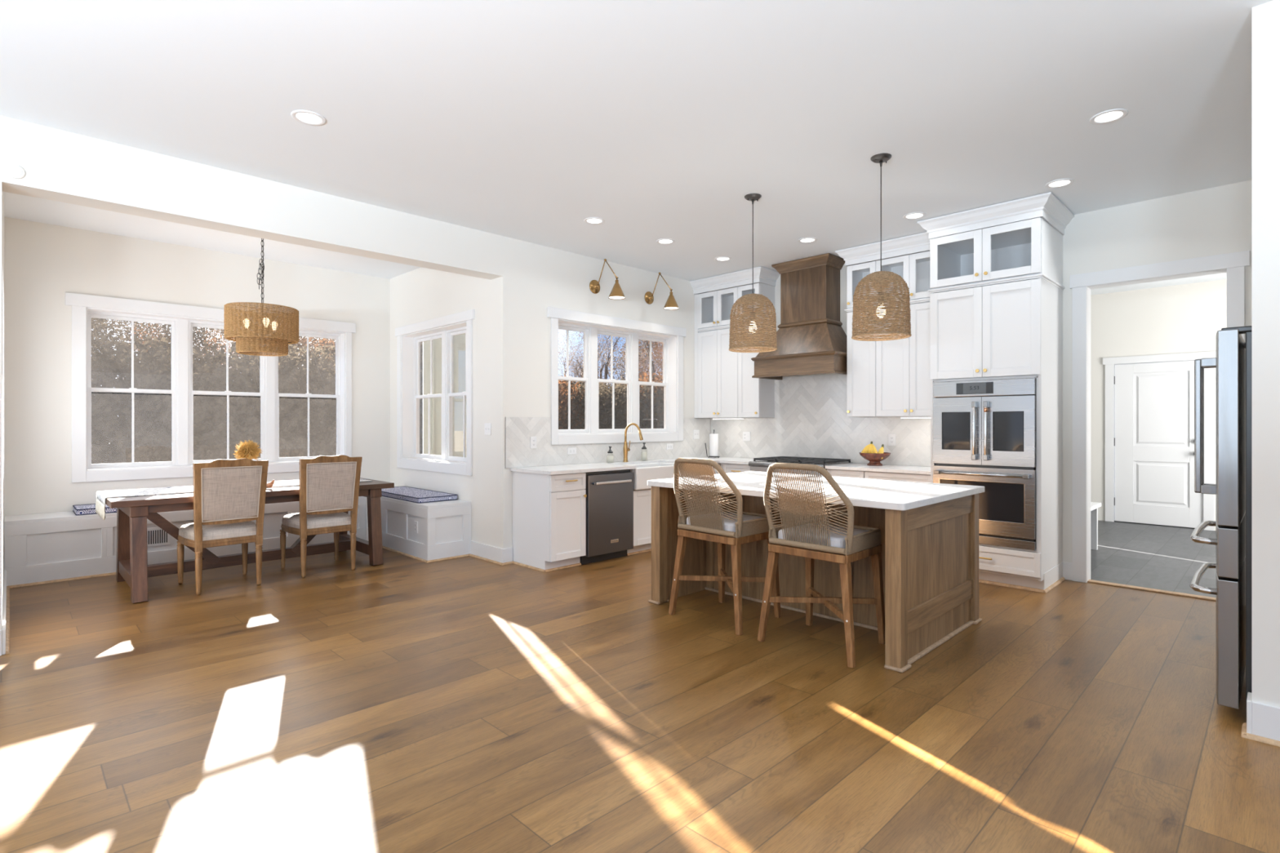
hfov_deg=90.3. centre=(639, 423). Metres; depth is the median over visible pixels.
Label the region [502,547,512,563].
baseboard
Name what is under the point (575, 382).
tree
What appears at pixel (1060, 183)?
recessed light
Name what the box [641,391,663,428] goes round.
tree
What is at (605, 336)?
bare tree
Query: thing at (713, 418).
light
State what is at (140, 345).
tree
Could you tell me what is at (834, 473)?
base cabinet
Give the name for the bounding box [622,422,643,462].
faucet
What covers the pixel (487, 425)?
light switch
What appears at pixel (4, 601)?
baseboard
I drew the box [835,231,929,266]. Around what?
trim
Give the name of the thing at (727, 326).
trim
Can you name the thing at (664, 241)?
recessed light
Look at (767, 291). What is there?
upper cabinet
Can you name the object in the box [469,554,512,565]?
trim
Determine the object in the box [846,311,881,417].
upper cabinet
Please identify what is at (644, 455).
soap dispenser
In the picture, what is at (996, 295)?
tall cabinet
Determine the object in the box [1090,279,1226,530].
wall
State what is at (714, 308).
upper cabinet
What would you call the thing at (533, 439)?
electrical outlet
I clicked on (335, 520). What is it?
seat cushion
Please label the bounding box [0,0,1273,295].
ceiling
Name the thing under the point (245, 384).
tree
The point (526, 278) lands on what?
wall
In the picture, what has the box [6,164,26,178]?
smoke detector
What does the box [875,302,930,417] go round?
upper cabinet
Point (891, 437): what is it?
electrical outlet
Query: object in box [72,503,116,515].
bench cushion
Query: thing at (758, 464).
rangetop
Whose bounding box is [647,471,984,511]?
island countertop
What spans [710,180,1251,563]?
wall
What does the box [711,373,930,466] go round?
backsplash
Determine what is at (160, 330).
autumn tree
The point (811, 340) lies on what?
range hood
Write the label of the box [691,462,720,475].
base cabinet
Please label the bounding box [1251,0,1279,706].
wall
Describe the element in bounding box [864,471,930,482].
base cabinet
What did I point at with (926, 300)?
trim
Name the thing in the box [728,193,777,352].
pendant light
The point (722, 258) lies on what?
recessed light
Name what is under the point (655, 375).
tree
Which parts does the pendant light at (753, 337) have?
lamp shade, cord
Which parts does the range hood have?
trim, trim, crown, belt moulding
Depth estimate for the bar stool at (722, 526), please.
4.31 m
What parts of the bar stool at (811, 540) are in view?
leg, rail, frame, leg, seat frame, leg, leg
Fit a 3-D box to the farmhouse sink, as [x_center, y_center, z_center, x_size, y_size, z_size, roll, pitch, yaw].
[0.101,0.572,6.945,0.850,0.227,0.475,0,0,-45]
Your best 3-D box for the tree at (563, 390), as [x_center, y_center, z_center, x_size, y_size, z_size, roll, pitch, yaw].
[-4.299,-0.132,30.108,6.075,4.274,6.154,0,0,-5]
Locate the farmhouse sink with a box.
[622,462,688,490]
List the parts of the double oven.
handle mount, door glass, french door, handle, handle mount, handle mount, door glass, handle, door, control panel, handle, handle mount, handle mount, vent trim, door glass, french door, handle mount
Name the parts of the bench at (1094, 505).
panel, seat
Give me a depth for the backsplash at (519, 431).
6.75 m
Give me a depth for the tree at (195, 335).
30.88 m
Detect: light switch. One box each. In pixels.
[484,422,491,435]
[693,430,699,439]
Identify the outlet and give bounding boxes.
[413,520,417,533]
[530,436,536,448]
[567,447,576,454]
[666,443,673,449]
[742,431,750,440]
[888,433,896,445]
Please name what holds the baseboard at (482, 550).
attached to the wall at (421, 294)
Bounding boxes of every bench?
[4,496,471,588]
[1090,502,1101,550]
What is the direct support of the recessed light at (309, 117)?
in the ceiling
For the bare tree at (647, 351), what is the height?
11.178 m
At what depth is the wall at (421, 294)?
6.77 m
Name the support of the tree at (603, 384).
on the ground
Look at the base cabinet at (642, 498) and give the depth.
6.61 m
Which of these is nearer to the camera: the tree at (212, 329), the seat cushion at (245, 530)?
the seat cushion at (245, 530)
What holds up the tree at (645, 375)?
on the ground
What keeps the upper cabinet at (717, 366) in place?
attached to the wall at (1215, 220)
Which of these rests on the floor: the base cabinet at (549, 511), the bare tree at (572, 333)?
the base cabinet at (549, 511)
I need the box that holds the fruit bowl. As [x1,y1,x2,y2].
[858,452,890,466]
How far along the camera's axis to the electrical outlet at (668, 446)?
7.78 m
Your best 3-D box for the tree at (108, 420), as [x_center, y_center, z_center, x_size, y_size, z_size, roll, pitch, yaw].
[-18.145,-0.581,23.120,7.275,5.237,7.312,0,0,-15]
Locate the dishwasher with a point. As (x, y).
(610, 494)
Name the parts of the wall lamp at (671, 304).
wall plate, arm, lamp shade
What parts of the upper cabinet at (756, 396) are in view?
door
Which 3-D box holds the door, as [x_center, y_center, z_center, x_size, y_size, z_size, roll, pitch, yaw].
[6.875,0.228,8.463,0.200,2.265,1.177,0,0,-45]
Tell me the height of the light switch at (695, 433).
0.118 m
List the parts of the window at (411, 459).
sash, sash, frame, sash, sash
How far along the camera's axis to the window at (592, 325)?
7.35 m
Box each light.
[290,110,325,125]
[583,217,604,224]
[656,238,675,244]
[712,417,743,419]
[714,256,731,261]
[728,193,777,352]
[798,237,817,243]
[851,153,911,341]
[900,416,930,417]
[902,212,925,219]
[1044,178,1074,188]
[1089,108,1128,124]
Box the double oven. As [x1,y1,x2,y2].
[933,377,1035,550]
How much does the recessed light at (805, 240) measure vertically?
0.006 m
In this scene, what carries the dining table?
on the floor
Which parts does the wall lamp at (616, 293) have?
wall plate, arm, lamp shade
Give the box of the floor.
[0,520,1279,852]
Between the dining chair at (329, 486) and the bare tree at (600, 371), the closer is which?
the dining chair at (329, 486)
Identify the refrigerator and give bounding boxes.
[1190,325,1251,733]
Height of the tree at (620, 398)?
3.869 m
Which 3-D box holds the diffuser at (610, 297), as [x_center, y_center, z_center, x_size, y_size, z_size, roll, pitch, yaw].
[-0.243,-1.323,6.693,0.166,0.005,0.166,0,0,-45]
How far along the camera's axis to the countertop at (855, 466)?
6.22 m
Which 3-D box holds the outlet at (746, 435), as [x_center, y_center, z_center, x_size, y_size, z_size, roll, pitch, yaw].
[1.325,0.165,7.929,0.016,0.118,0.115,0,0,-45]
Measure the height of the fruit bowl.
0.129 m
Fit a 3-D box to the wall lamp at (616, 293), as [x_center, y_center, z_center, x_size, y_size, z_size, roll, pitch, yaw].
[-0.337,-1.538,6.788,0.183,0.446,0.450,0,0,-45]
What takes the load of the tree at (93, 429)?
on the ground
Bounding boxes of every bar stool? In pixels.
[668,457,781,635]
[757,462,884,667]
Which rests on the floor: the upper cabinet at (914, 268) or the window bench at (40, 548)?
the window bench at (40, 548)
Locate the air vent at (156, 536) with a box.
[146,527,169,546]
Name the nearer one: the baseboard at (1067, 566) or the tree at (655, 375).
the baseboard at (1067, 566)
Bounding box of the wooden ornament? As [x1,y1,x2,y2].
[266,480,274,487]
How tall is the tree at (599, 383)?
4.219 m
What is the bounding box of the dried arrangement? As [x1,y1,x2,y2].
[233,440,262,460]
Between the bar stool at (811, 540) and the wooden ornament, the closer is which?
the bar stool at (811, 540)
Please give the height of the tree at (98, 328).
9.008 m
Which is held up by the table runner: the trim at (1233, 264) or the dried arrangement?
the dried arrangement
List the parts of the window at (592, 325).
sash, sash, sash, frame, sash, sash, sash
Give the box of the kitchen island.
[647,471,984,672]
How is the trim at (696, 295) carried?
attached to the upper cabinet at (717, 366)
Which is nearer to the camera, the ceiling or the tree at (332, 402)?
the ceiling
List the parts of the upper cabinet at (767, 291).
door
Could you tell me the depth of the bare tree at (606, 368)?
38.10 m
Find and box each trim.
[5,586,9,654]
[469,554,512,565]
[689,266,780,294]
[694,293,697,417]
[697,322,763,332]
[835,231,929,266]
[844,297,929,312]
[916,191,1074,239]
[1069,250,1249,582]
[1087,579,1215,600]
[1240,722,1279,746]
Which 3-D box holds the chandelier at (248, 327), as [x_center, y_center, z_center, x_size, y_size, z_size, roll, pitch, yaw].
[-3.470,-1.217,5.853,0.596,1.165,0.597,0,0,24]
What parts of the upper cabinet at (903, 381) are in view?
door, door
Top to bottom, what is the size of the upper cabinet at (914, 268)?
0.448 m
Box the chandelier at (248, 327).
[223,238,299,355]
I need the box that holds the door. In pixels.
[1102,351,1215,530]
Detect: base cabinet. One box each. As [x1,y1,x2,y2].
[512,471,586,572]
[626,488,651,555]
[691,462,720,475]
[720,462,750,473]
[826,468,865,478]
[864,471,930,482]
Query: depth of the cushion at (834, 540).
3.84 m
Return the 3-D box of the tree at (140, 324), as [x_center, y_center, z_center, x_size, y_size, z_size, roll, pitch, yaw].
[-33.754,-4.201,41.381,8.736,12.258,6.673,0,0,-43]
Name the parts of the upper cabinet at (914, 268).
door, door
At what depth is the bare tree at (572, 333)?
44.69 m
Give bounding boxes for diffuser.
[608,296,624,298]
[663,306,678,309]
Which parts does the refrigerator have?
handle, handle, handle, handle, handle mount, handle mount, door, drawer, drawer, door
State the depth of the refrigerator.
2.92 m
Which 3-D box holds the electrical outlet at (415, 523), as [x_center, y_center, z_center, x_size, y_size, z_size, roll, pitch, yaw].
[-2.260,1.050,6.425,0.012,0.118,0.072,0,0,-45]
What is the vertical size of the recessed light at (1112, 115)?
0.006 m
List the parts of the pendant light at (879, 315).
cord, bulb, lamp shade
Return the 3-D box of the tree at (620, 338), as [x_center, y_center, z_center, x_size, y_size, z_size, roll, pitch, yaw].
[1.185,-4.467,52.666,9.115,12.791,6.963,0,0,-39]
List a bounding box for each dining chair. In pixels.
[177,457,268,595]
[280,454,362,577]
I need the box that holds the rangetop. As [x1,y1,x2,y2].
[748,456,853,475]
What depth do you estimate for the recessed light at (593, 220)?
5.66 m
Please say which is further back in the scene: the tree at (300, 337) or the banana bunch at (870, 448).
the tree at (300, 337)
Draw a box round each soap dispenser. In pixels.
[607,446,613,462]
[641,442,647,460]
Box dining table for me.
[105,477,394,603]
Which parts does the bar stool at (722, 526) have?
leg, rail, frame, leg, seat frame, leg, leg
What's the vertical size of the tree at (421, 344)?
5.993 m
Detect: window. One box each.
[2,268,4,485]
[65,292,355,482]
[395,309,475,475]
[546,306,686,444]
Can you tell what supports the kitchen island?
on the floor
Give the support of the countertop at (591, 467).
on the base cabinet at (719, 464)
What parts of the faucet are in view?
spout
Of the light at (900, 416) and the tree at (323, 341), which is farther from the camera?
the tree at (323, 341)
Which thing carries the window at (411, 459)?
in the wall at (421, 294)
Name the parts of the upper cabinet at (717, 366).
door, door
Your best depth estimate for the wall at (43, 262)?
5.98 m
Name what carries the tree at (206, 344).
on the ground
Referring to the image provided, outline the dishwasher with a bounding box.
[580,469,633,564]
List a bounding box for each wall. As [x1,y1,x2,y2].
[0,115,710,630]
[2,191,4,599]
[4,217,390,515]
[390,266,490,545]
[422,333,466,457]
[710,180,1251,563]
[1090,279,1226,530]
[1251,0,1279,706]
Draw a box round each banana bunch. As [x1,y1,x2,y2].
[861,441,877,453]
[878,444,884,458]
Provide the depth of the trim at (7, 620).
4.27 m
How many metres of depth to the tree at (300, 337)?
39.04 m
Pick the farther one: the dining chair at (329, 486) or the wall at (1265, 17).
the dining chair at (329, 486)
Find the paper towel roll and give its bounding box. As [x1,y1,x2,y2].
[709,433,718,456]
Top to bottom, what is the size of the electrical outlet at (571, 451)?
0.072 m
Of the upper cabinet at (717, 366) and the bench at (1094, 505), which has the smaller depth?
the bench at (1094, 505)
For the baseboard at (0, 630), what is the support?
attached to the wall at (526, 278)
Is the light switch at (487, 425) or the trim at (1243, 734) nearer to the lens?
the trim at (1243, 734)
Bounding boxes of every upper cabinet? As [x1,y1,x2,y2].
[697,286,737,328]
[697,328,738,417]
[737,282,774,321]
[737,325,774,417]
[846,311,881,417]
[847,261,875,308]
[875,250,931,303]
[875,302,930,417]
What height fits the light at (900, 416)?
0.016 m
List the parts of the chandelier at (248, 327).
chain, cord, frame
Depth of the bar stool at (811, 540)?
3.78 m
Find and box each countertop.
[510,456,753,475]
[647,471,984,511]
[824,462,930,475]
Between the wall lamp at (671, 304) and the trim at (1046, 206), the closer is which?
the trim at (1046, 206)
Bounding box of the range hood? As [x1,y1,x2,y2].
[751,253,847,380]
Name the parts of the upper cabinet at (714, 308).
door, door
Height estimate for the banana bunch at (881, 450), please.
0.149 m
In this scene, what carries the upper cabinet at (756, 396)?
attached to the wall at (1215, 220)
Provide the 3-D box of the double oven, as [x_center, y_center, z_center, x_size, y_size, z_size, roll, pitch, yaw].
[3.050,0.328,5.530,0.642,1.375,0.784,0,0,-45]
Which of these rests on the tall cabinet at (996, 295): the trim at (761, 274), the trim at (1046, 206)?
the trim at (1046, 206)
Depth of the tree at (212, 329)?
34.65 m
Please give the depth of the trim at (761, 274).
7.62 m
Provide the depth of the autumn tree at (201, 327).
45.44 m
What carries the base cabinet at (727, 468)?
on the floor
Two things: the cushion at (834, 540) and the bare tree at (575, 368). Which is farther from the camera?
the bare tree at (575, 368)
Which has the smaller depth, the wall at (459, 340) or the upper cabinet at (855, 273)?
the upper cabinet at (855, 273)
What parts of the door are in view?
sill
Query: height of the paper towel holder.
0.355 m
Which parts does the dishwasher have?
handle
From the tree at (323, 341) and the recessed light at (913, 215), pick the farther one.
the tree at (323, 341)
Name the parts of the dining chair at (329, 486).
leg, post, leg, seat frame, rail, crest rail, leg, leg, post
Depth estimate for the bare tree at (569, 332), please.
50.85 m
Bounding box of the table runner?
[95,478,371,519]
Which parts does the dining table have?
leg, foot rail, leg, leg, foot rail, leg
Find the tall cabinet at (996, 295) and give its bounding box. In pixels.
[928,217,1065,593]
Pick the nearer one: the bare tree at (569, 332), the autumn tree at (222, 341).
the autumn tree at (222, 341)
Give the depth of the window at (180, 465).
6.53 m
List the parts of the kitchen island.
shoe moulding, post, panel, shoe moulding, panel, post, shoe moulding, panel, rail, post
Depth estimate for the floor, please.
2.91 m
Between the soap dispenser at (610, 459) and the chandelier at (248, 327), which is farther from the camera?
the soap dispenser at (610, 459)
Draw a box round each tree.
[91,317,159,417]
[91,330,252,463]
[91,341,235,462]
[91,417,104,462]
[94,319,208,363]
[117,321,171,378]
[128,323,225,367]
[141,341,305,461]
[159,328,239,368]
[164,344,336,461]
[195,327,237,367]
[200,328,300,356]
[229,336,335,439]
[252,345,422,457]
[297,336,335,364]
[317,342,422,456]
[558,328,625,385]
[558,332,606,391]
[558,332,639,385]
[558,333,599,382]
[558,374,600,429]
[558,380,584,423]
[558,382,650,429]
[559,382,610,413]
[560,332,623,384]
[562,332,662,389]
[583,383,663,429]
[598,336,662,386]
[598,337,662,380]
[607,337,662,377]
[611,371,663,428]
[613,340,662,382]
[617,375,663,405]
[640,341,662,378]
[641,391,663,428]
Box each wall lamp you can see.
[589,258,625,299]
[644,272,679,310]
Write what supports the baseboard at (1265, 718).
attached to the wall at (1265, 17)
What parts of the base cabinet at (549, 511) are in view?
shoe moulding, drawer, door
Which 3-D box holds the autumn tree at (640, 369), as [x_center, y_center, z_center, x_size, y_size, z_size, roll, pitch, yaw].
[0.773,-4.191,45.393,5.971,12.230,4.927,0,0,-20]
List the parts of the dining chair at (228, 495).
leg, post, leg, seat frame, rail, crest rail, leg, leg, post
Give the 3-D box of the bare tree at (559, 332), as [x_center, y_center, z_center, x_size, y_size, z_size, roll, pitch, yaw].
[-3.589,-5.030,51.364,9.296,14.005,5.964,0,0,-23]
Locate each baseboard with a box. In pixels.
[0,630,1,656]
[1,569,6,654]
[470,540,502,562]
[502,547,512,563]
[1062,561,1071,580]
[1251,701,1279,741]
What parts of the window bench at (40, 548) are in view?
seat, shoe moulding, frame, frame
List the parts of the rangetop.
rail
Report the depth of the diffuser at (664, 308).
7.30 m
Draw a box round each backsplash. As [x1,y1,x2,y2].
[505,417,710,467]
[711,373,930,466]
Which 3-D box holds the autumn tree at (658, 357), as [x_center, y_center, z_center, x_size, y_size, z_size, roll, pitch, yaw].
[1.949,-3.447,41.422,4.327,10.741,5.244,0,0,-10]
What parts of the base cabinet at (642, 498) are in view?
shoe moulding, door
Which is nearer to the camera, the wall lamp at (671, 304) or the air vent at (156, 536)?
the air vent at (156, 536)
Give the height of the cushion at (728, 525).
0.079 m
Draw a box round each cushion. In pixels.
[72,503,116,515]
[178,520,256,541]
[281,511,351,528]
[382,486,457,503]
[686,511,763,532]
[777,523,869,548]
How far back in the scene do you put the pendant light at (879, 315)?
4.19 m
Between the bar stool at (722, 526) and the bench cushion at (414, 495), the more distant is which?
the bench cushion at (414, 495)
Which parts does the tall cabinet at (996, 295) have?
door, door, handle, belt moulding, drawer, door, door, shoe moulding, trim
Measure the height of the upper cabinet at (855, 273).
0.448 m
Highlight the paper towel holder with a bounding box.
[705,429,719,457]
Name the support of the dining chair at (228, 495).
on the floor
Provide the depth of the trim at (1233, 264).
5.43 m
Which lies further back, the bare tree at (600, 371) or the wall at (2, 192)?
the bare tree at (600, 371)
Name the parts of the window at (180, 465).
sash, sash, sash, sash, sash, sash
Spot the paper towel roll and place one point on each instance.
(713, 437)
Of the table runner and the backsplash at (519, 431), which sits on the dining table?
the table runner

